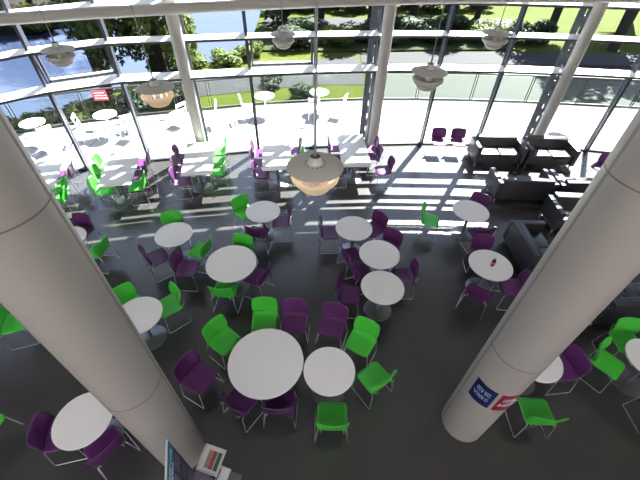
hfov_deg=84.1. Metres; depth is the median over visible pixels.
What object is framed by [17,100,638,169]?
paving
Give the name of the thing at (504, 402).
sticker
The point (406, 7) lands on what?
bush
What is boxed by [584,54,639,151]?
trim
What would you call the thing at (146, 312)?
round table
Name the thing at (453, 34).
shelf
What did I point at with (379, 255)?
round table
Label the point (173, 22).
slim column
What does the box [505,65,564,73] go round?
shelf
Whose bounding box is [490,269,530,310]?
cafe chair
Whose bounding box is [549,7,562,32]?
tree
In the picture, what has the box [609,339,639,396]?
round table
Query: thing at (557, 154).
seat cushion
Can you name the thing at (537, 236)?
seat cushion
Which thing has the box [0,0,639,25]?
beam
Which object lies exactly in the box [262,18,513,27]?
footpath
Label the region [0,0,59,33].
bank
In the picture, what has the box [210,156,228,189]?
cafe chair
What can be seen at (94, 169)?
cafe chair
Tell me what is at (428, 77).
pendant lamp
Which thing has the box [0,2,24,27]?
bush
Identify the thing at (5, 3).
trim
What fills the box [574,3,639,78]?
window
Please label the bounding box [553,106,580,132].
table
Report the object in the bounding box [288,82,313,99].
bush
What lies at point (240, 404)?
cafe chair
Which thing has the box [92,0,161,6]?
shelf
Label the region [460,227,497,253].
cafe chair
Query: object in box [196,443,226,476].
tray
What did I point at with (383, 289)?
round table
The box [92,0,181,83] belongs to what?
window
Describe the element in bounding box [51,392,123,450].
round table
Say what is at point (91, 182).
cafe chair
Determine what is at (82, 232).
round table
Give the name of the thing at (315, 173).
pendant lamp
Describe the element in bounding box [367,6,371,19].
tree
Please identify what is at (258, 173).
cafe chair
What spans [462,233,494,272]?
cafe chair
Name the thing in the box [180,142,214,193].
rectangular table
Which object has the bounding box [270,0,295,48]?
pendant lamp
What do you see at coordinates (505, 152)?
seat cushion
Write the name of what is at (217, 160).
cafe chair
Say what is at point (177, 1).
shelf
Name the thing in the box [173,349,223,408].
cafe chair
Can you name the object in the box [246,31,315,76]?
window
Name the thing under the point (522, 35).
shelf
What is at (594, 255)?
pillar
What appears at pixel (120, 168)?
rectangular table
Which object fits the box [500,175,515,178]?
seat cushion
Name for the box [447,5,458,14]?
tree
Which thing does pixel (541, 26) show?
bush
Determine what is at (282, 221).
cafe chair
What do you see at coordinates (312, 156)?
socket
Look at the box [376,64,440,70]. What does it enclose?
shelf
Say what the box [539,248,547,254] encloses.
seat cushion
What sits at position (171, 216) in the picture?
cafe chair
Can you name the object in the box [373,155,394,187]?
cafe chair
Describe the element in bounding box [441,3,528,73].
window
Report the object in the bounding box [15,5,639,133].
lawn
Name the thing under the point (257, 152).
cafe chair
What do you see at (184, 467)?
picture
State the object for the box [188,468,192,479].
picture
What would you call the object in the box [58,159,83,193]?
cafe chair
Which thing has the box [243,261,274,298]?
cafe chair
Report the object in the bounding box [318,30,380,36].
shelf
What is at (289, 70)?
shelf
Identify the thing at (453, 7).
trim
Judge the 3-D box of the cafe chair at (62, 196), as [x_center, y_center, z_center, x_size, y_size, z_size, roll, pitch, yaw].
[-6.544,-1.009,8.968,0.491,0.810,0.513,-10,45,-11]
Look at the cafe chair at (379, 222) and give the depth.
8.31 m
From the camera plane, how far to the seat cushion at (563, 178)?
10.09 m
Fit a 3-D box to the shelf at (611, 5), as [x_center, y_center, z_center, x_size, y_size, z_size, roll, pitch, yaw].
[8.260,-6.093,9.238,1.840,0.081,0.187,5,44,3]
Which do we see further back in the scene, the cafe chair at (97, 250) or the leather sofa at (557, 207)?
the leather sofa at (557, 207)
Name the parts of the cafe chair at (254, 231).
backrest, seat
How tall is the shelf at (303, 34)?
0.100 m
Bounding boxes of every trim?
[0,0,88,170]
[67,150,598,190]
[90,0,150,161]
[179,14,208,141]
[242,11,259,148]
[313,8,317,144]
[359,5,384,144]
[419,5,455,145]
[478,6,527,132]
[523,8,591,136]
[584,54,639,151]
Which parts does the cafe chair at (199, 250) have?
seat, backrest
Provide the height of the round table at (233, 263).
0.740 m
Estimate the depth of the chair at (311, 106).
13.11 m
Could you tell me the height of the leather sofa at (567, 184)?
0.730 m
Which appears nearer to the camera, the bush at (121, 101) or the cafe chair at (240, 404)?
the cafe chair at (240, 404)
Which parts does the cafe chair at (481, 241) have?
seat, backrest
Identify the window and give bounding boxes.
[0,10,45,104]
[9,1,119,94]
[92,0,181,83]
[175,0,250,79]
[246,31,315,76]
[317,30,380,73]
[376,4,456,72]
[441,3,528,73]
[505,3,594,75]
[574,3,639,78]
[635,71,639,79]
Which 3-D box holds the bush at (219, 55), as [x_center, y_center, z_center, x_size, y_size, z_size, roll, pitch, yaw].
[-5.114,-9.948,19.380,1.990,1.007,2.120,2,44,0]
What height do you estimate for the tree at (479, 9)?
12.140 m
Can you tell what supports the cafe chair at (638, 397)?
on the floor
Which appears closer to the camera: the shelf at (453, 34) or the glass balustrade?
the shelf at (453, 34)
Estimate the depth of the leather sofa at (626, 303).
6.71 m
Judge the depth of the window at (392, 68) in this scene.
9.78 m
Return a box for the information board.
[164,439,211,479]
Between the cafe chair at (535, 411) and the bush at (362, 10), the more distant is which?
the bush at (362, 10)
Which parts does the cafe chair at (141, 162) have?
seat, backrest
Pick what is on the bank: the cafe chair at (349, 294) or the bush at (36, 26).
the bush at (36, 26)
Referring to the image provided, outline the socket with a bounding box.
[310,154,319,158]
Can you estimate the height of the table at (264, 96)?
0.746 m
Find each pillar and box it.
[0,107,204,467]
[442,108,639,441]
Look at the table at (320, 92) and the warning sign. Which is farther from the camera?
the table at (320, 92)
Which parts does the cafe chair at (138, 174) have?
seat, backrest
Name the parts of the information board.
panel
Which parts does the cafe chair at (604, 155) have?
seat, backrest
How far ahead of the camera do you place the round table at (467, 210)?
8.52 m
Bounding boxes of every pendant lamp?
[35,0,75,66]
[129,0,174,107]
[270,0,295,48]
[286,0,343,195]
[411,0,447,91]
[482,0,511,49]
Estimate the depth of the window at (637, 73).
10.24 m
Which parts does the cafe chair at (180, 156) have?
backrest, seat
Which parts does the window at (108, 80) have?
vent frame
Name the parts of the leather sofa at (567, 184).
armrest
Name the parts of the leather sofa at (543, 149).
armrest, armrest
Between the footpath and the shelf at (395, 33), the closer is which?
the shelf at (395, 33)
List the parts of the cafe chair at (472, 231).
seat, backrest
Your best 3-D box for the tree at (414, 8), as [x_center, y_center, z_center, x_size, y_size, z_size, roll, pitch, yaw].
[7.404,-20.602,23.673,4.493,10.756,5.965,2,44,0]
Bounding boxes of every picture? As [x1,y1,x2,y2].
[174,452,179,473]
[182,460,186,479]
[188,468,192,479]
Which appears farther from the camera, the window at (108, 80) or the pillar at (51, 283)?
the window at (108, 80)
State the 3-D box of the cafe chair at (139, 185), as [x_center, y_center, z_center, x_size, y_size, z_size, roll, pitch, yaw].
[-4.802,-1.396,9.421,0.491,0.810,0.513,-5,44,-7]
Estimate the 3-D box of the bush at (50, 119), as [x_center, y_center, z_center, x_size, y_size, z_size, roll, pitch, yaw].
[-10.709,-4.556,13.510,1.734,0.881,1.628,-6,44,-8]
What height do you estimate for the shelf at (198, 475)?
0.030 m
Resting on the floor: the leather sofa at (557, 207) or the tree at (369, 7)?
the leather sofa at (557, 207)
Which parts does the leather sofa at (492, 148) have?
armrest, armrest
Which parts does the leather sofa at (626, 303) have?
armrest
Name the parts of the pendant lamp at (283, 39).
lamp shade, lamp shade, lamp shade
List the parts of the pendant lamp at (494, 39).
lamp shade, lamp shade, lamp shade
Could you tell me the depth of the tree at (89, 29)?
14.21 m
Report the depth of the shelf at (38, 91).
8.82 m
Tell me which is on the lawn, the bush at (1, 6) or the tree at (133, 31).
the tree at (133, 31)
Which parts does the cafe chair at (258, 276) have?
seat, backrest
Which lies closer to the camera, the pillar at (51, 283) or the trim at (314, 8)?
the pillar at (51, 283)
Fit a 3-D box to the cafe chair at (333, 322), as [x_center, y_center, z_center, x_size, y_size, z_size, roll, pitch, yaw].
[0.228,1.569,6.461,0.513,0.810,0.491,13,45,12]
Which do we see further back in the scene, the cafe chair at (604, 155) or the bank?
the bank
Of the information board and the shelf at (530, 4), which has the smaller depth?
the information board
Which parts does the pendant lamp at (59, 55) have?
lamp shade, lamp shade, lamp shade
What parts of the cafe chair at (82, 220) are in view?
backrest, seat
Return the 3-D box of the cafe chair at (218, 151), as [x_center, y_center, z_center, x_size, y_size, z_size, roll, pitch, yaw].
[-3.017,-2.661,10.795,0.491,0.810,0.513,-6,44,-8]
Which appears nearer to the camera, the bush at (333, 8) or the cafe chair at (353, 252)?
the cafe chair at (353, 252)
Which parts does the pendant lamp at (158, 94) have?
lamp shade, lamp shade, lamp shade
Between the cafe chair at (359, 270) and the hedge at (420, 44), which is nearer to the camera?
the cafe chair at (359, 270)
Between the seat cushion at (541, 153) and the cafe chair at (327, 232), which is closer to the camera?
the cafe chair at (327, 232)
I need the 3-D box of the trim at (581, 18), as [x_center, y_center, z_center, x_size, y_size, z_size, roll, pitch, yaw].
[7.399,-6.637,9.253,0.333,9.095,0.624,2,44,0]
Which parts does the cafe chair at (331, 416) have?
sled leg, seat, backrest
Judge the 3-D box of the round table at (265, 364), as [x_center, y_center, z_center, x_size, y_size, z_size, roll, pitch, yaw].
[-0.859,2.176,5.849,1.188,0.740,1.188,2,44,0]
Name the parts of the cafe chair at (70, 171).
seat, backrest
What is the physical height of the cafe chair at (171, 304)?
0.810 m
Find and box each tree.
[47,0,127,93]
[107,0,197,71]
[115,18,191,72]
[260,9,292,24]
[307,7,329,18]
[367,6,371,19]
[410,5,418,16]
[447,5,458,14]
[474,5,482,17]
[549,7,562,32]
[607,10,637,51]
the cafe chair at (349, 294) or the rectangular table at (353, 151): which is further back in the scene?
the rectangular table at (353, 151)
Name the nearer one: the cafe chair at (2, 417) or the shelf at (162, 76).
the cafe chair at (2, 417)
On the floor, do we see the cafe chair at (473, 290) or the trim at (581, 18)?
the cafe chair at (473, 290)
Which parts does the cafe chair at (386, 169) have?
seat, backrest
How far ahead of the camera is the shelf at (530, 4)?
9.27 m
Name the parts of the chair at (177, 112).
seat, backrest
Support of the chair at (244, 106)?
on the paving
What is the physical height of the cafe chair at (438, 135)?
0.810 m
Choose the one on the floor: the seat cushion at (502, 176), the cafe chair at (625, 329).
the cafe chair at (625, 329)
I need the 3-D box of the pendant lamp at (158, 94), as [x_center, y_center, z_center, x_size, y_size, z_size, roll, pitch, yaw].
[-2.181,-3.730,3.202,0.504,5.118,0.504,2,44,0]
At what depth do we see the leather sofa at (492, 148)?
11.18 m
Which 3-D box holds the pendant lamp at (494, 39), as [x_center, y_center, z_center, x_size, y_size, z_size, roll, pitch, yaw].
[3.110,-5.157,4.648,0.503,4.848,0.503,-21,48,-22]
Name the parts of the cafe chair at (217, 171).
seat, backrest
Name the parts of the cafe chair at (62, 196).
seat, backrest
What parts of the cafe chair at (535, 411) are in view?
sled leg, seat, backrest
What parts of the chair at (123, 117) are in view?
seat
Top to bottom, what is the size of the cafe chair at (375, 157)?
0.810 m
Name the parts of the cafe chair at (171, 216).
backrest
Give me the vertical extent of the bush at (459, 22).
2.025 m
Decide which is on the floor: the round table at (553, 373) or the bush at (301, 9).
the round table at (553, 373)
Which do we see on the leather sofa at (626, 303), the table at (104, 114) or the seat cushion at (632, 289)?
the seat cushion at (632, 289)
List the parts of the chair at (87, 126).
backrest, seat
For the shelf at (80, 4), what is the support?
attached to the window at (108, 80)
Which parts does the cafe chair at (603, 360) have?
sled leg, backrest, seat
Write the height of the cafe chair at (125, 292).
0.810 m
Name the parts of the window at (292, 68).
vent frame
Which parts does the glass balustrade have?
post, post, post, handrail, post, post, post, post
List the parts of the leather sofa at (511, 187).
armrest, armrest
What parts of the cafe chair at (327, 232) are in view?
backrest, sled leg, seat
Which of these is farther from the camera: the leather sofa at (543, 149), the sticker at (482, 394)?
the leather sofa at (543, 149)
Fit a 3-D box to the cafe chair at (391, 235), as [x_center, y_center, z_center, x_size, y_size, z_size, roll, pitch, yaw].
[1.516,0.184,7.946,0.513,0.810,0.491,30,50,26]
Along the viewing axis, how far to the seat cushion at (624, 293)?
7.03 m
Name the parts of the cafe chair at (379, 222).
seat, backrest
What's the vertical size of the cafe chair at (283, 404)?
0.810 m
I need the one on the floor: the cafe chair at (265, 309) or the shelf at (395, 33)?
the cafe chair at (265, 309)
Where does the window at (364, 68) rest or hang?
in the wall
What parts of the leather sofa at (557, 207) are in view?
armrest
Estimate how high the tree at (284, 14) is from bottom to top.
6.312 m
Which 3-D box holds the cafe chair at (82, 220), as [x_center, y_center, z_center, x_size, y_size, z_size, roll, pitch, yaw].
[-5.422,-0.159,8.110,0.513,0.810,0.491,8,44,7]
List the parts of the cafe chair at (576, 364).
sled leg, seat, backrest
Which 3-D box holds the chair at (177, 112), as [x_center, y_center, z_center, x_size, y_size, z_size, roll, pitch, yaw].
[-5.062,-4.522,12.670,0.537,0.856,0.474,23,48,21]
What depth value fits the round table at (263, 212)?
8.32 m
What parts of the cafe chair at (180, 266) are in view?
backrest, seat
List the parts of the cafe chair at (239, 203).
backrest, seat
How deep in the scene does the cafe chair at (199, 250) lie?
7.61 m
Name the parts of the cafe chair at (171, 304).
seat, backrest, sled leg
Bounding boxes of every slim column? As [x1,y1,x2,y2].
[161,0,205,142]
[368,5,396,144]
[533,3,608,134]
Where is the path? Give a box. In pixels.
[173,57,363,98]
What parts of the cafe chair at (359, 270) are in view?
backrest, seat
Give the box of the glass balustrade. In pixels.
[4,73,639,132]
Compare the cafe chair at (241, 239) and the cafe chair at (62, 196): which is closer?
the cafe chair at (241, 239)
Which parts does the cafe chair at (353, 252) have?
backrest, seat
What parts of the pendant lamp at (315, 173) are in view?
lamp shade, lamp shade, lamp shade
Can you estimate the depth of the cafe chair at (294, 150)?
10.84 m
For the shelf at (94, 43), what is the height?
0.211 m
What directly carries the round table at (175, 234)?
on the floor
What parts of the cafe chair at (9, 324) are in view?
backrest, seat, sled leg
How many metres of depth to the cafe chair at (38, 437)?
4.91 m
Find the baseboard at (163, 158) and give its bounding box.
[59,141,611,173]
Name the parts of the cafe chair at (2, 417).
seat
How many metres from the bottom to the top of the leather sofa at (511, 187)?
0.730 m
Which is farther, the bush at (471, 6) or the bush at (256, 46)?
the bush at (471, 6)
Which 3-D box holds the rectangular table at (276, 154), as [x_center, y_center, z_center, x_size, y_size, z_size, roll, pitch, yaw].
[-1.242,-2.168,10.382,0.800,0.740,1.580,-4,44,-5]
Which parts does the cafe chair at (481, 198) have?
backrest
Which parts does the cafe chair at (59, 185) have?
seat, backrest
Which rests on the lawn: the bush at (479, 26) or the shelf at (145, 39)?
the bush at (479, 26)
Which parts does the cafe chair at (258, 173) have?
backrest, seat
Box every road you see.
[360,52,638,65]
[369,73,639,108]
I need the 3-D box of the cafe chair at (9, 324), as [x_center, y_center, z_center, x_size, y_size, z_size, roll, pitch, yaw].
[-5.453,1.501,6.372,0.491,0.810,0.513,-13,45,-14]
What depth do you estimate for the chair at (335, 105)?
13.33 m
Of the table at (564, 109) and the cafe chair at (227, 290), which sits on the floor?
the cafe chair at (227, 290)
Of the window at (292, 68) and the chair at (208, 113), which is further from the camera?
the chair at (208, 113)
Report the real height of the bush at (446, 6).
3.097 m
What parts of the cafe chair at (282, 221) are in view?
seat, backrest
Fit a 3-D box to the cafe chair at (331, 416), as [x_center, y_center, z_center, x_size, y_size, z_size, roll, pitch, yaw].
[0.178,2.677,5.301,0.513,0.810,0.491,2,44,0]
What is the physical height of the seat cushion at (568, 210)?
0.140 m
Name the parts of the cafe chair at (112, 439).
sled leg, seat, backrest, sled leg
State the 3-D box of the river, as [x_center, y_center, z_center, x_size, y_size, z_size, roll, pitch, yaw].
[-9.314,-25.638,37.991,120.000,0.100,90.000,2,44,0]
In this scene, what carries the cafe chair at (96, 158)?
on the floor
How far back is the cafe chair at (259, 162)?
10.31 m
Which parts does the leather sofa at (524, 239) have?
armrest, armrest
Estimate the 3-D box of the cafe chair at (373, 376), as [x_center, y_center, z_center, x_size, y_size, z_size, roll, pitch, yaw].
[0.889,2.263,5.754,0.513,0.810,0.491,-26,50,-26]
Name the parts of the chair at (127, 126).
seat, backrest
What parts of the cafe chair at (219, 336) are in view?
backrest, sled leg, seat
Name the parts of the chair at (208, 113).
seat, backrest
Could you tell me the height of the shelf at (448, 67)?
0.092 m
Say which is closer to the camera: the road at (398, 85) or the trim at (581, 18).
the trim at (581, 18)
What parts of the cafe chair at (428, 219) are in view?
backrest, seat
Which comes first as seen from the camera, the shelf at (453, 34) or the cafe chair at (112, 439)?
the cafe chair at (112, 439)
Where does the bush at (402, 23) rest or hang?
on the lawn
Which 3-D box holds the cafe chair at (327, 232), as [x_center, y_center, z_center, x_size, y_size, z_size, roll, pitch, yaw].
[0.191,-0.143,8.252,0.491,0.810,0.513,-1,44,-2]
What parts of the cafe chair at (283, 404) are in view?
backrest, seat, sled leg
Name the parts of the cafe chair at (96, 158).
backrest, seat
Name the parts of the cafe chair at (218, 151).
seat, backrest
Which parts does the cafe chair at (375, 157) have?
seat, backrest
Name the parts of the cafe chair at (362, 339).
seat, backrest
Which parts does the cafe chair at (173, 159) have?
backrest, seat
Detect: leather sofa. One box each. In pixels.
[467,133,528,166]
[485,167,559,200]
[502,220,548,272]
[521,135,581,168]
[539,192,583,231]
[549,169,592,192]
[589,282,639,325]
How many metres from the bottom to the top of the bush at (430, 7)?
3.882 m
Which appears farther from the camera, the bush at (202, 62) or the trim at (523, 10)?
the bush at (202, 62)
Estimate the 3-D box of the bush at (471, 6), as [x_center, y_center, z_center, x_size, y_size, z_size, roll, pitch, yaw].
[14.232,-21.333,30.696,3.922,3.492,2.900,-15,46,-16]
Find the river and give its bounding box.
[0,10,260,117]
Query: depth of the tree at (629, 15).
22.13 m
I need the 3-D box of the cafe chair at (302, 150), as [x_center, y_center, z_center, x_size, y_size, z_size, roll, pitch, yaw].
[-0.686,-2.307,10.490,0.491,0.810,0.513,-3,44,-5]
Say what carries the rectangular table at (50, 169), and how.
on the floor
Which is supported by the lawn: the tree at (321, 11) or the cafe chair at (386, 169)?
the tree at (321, 11)
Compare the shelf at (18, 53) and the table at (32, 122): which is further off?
the table at (32, 122)
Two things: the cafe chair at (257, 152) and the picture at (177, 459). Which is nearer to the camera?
the picture at (177, 459)
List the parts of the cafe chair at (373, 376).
sled leg, seat, backrest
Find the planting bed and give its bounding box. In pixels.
[362,63,639,70]
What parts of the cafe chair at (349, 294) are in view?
backrest, seat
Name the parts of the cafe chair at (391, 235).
seat, backrest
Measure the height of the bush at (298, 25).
1.857 m
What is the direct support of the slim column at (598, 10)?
on the floor
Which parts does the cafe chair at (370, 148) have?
seat, backrest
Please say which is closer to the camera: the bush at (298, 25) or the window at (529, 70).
the window at (529, 70)
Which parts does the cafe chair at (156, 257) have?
backrest, seat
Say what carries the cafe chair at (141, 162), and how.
on the floor
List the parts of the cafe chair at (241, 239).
backrest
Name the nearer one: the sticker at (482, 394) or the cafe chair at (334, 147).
the sticker at (482, 394)
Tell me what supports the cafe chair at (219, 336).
on the floor
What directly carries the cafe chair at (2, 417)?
on the floor
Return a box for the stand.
[192,443,241,479]
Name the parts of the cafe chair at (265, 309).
seat, backrest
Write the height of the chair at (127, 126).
0.856 m
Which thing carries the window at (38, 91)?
in the wall
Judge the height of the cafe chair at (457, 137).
0.810 m
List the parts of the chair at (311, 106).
backrest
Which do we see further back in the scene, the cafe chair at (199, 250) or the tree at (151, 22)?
the tree at (151, 22)
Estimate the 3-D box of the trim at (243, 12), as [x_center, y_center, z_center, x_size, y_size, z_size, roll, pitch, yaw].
[-1.948,-5.317,9.415,0.090,6.600,0.205,-7,44,-9]
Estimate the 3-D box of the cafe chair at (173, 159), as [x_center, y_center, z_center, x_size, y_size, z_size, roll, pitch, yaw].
[-3.880,-1.985,10.063,0.491,0.810,0.513,-5,44,-7]
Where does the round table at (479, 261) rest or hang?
on the floor
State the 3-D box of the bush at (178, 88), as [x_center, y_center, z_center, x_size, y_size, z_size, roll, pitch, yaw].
[-6.565,-6.758,15.851,1.898,1.067,2.122,-31,52,-29]
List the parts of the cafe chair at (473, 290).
seat, backrest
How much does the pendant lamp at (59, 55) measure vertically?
5.068 m
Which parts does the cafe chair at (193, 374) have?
backrest, sled leg, seat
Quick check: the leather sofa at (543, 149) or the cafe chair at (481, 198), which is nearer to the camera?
the cafe chair at (481, 198)
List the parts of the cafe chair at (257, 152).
backrest, seat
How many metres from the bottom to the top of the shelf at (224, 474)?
0.045 m
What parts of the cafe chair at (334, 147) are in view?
seat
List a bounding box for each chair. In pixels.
[0,306,39,349]
[0,414,23,424]
[26,411,87,465]
[34,124,62,154]
[51,170,78,205]
[54,182,78,217]
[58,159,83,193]
[71,113,100,142]
[72,212,102,248]
[83,424,140,479]
[86,175,120,210]
[89,163,117,197]
[89,233,121,273]
[91,153,106,171]
[113,282,139,305]
[118,114,134,141]
[119,112,132,132]
[128,170,153,205]
[132,159,154,192]
[137,147,156,179]
[137,244,172,282]
[159,281,191,333]
[160,210,190,250]
[168,166,194,199]
[168,249,204,291]
[169,101,189,128]
[170,154,194,186]
[171,143,184,174]
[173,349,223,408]
[187,234,215,273]
[202,314,240,369]
[203,99,219,128]
[207,282,243,313]
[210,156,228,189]
[212,146,227,178]
[214,137,229,167]
[217,387,263,431]
[231,194,260,231]
[233,233,257,265]
[238,94,252,120]
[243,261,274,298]
[244,226,272,252]
[249,139,262,156]
[249,149,267,180]
[251,160,270,192]
[251,296,280,331]
[261,388,297,428]
[273,204,292,241]
[282,298,309,344]
[289,146,304,178]
[290,137,302,154]
[308,98,322,121]
[314,402,349,443]
[315,301,348,348]
[318,215,338,253]
[327,135,338,151]
[327,144,342,175]
[330,93,347,119]
[336,239,361,278]
[336,273,359,318]
[341,167,346,186]
[343,316,379,365]
[345,255,371,294]
[352,361,396,408]
[366,136,379,165]
[366,144,383,175]
[369,209,388,238]
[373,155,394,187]
[382,227,403,270]
[391,257,419,299]
[415,201,438,241]
[427,127,446,156]
[446,128,466,156]
[455,282,492,319]
[458,191,491,226]
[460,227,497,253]
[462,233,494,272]
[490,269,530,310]
[505,397,568,438]
[545,344,591,395]
[580,336,625,392]
[582,152,609,177]
[592,317,639,364]
[623,397,639,432]
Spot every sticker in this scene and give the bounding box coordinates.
[468,377,498,407]
[490,394,520,410]
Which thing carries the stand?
on the floor
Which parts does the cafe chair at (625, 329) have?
sled leg, seat, backrest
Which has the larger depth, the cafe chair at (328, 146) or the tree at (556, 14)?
the tree at (556, 14)
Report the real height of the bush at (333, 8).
3.492 m
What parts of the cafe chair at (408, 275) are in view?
seat, backrest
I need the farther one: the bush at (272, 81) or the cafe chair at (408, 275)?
the bush at (272, 81)
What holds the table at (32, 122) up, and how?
on the paving
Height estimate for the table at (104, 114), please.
0.746 m
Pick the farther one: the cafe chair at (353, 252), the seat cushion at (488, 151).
the seat cushion at (488, 151)
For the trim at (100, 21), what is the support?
attached to the wall
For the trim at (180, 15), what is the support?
attached to the wall
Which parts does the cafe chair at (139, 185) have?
seat, backrest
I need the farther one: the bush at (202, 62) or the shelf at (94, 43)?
the bush at (202, 62)
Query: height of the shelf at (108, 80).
0.203 m
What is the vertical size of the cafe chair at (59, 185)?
0.810 m
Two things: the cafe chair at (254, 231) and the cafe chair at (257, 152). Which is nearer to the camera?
the cafe chair at (254, 231)
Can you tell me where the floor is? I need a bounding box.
[0,145,639,479]
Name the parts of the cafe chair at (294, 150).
seat, backrest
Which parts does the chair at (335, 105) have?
seat, backrest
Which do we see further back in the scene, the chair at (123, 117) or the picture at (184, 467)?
the chair at (123, 117)
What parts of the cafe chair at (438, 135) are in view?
seat, backrest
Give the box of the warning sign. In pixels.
[91,90,111,122]
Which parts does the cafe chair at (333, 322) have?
seat, backrest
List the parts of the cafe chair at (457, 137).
seat, backrest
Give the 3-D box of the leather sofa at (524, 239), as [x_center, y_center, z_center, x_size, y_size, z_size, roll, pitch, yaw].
[4.876,0.212,8.072,0.800,0.730,1.400,2,44,0]
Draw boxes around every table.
[19,117,51,146]
[35,158,68,207]
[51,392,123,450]
[74,226,94,259]
[93,110,119,137]
[97,151,140,205]
[123,296,166,350]
[154,222,193,259]
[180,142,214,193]
[205,245,256,296]
[228,329,303,399]
[245,201,279,241]
[255,92,273,117]
[262,141,290,189]
[303,347,354,403]
[310,88,328,110]
[335,216,371,255]
[337,134,371,183]
[359,240,399,271]
[361,271,404,320]
[450,200,488,240]
[465,250,512,293]
[521,356,563,394]
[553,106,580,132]
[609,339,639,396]
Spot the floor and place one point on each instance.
(431, 343)
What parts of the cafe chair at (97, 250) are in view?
seat, backrest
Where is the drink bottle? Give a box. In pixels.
[490,257,496,265]
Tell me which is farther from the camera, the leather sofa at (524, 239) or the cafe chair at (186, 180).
the cafe chair at (186, 180)
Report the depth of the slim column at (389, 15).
9.97 m
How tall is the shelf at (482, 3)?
0.081 m
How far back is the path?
17.79 m
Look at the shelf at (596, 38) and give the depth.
9.77 m
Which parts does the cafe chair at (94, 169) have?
backrest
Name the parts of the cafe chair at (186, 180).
backrest, seat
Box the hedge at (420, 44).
[258,31,515,52]
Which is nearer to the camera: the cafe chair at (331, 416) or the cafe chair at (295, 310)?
the cafe chair at (331, 416)
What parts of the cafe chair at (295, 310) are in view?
seat, backrest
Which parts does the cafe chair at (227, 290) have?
backrest, seat, sled leg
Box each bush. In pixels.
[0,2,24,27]
[9,107,65,130]
[12,0,53,31]
[61,99,110,124]
[114,89,154,115]
[169,81,185,100]
[171,49,207,70]
[209,47,243,68]
[234,41,263,56]
[260,76,283,91]
[275,14,321,47]
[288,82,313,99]
[294,8,309,12]
[318,20,369,46]
[327,7,342,9]
[344,6,365,13]
[360,14,422,44]
[400,5,419,9]
[413,13,471,43]
[419,5,440,13]
[444,5,464,11]
[455,17,520,42]
[469,5,486,9]
[508,19,558,45]
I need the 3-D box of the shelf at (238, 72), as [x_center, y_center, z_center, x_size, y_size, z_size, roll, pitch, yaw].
[-2.773,-4.550,9.680,1.752,0.092,0.315,-8,44,-10]
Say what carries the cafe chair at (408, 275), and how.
on the floor
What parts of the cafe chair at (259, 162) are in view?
backrest, seat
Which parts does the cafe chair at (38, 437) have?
backrest, seat, sled leg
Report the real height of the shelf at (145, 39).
0.100 m
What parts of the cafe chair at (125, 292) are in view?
seat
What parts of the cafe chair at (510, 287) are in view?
seat, backrest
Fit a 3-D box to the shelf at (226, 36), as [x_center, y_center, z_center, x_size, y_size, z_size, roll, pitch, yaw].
[-2.771,-5.223,9.131,1.741,0.100,0.179,-8,44,-10]
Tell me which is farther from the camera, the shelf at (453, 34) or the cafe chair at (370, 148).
the cafe chair at (370, 148)
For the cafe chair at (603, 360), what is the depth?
5.97 m
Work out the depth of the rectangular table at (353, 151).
10.46 m
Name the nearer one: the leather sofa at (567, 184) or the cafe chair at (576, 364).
the cafe chair at (576, 364)
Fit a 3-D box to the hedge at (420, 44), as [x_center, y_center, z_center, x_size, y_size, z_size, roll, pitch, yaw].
[4.530,-13.003,23.210,17.177,0.100,4.506,-2,44,-3]
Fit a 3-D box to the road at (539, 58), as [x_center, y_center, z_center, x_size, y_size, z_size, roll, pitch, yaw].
[21.341,-10.560,21.178,37.900,0.020,3.000,2,44,0]
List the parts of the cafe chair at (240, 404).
backrest, seat, sled leg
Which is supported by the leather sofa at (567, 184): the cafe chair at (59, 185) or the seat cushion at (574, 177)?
the seat cushion at (574, 177)
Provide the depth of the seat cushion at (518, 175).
10.12 m
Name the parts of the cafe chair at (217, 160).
seat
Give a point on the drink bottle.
(493, 262)
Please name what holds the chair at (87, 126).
on the paving
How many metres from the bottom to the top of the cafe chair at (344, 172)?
0.810 m
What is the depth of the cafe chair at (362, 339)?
6.19 m
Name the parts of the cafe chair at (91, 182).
backrest, seat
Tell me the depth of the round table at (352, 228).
7.93 m
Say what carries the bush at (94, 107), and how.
on the lawn
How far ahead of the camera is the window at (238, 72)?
9.26 m
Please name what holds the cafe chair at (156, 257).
on the floor
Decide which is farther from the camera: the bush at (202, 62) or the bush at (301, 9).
the bush at (301, 9)
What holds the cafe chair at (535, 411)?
on the floor
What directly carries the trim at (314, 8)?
attached to the wall
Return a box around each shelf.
[0,48,26,58]
[0,86,44,102]
[9,1,92,11]
[26,38,105,53]
[44,75,119,92]
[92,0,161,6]
[106,35,170,43]
[118,72,180,81]
[175,0,220,2]
[183,33,245,40]
[190,68,250,77]
[192,470,210,479]
[217,465,230,479]
[246,31,315,38]
[250,66,314,74]
[317,64,376,72]
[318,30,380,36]
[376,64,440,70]
[380,30,448,35]
[441,64,506,71]
[448,31,516,37]
[482,3,528,4]
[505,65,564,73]
[517,32,579,39]
[529,3,594,6]
[575,68,636,77]
[592,35,639,41]
[608,3,639,7]
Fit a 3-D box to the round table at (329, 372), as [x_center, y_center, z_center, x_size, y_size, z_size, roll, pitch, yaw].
[0.139,2.285,5.762,0.804,0.740,0.804,2,44,0]
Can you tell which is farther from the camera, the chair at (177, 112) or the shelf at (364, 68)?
the chair at (177, 112)
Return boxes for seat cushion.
[480,146,499,157]
[496,146,519,158]
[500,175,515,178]
[516,175,539,177]
[529,231,548,247]
[532,147,551,159]
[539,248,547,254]
[546,148,571,160]
[561,177,573,180]
[561,207,573,223]
[574,177,592,179]
[616,290,628,296]
[623,282,639,296]
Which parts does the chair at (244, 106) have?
seat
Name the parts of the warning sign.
sign plate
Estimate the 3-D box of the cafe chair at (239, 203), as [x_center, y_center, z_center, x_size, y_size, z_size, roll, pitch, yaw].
[-1.838,-0.650,8.724,0.491,0.810,0.513,33,52,29]
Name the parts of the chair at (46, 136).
seat, backrest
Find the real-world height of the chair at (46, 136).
0.856 m

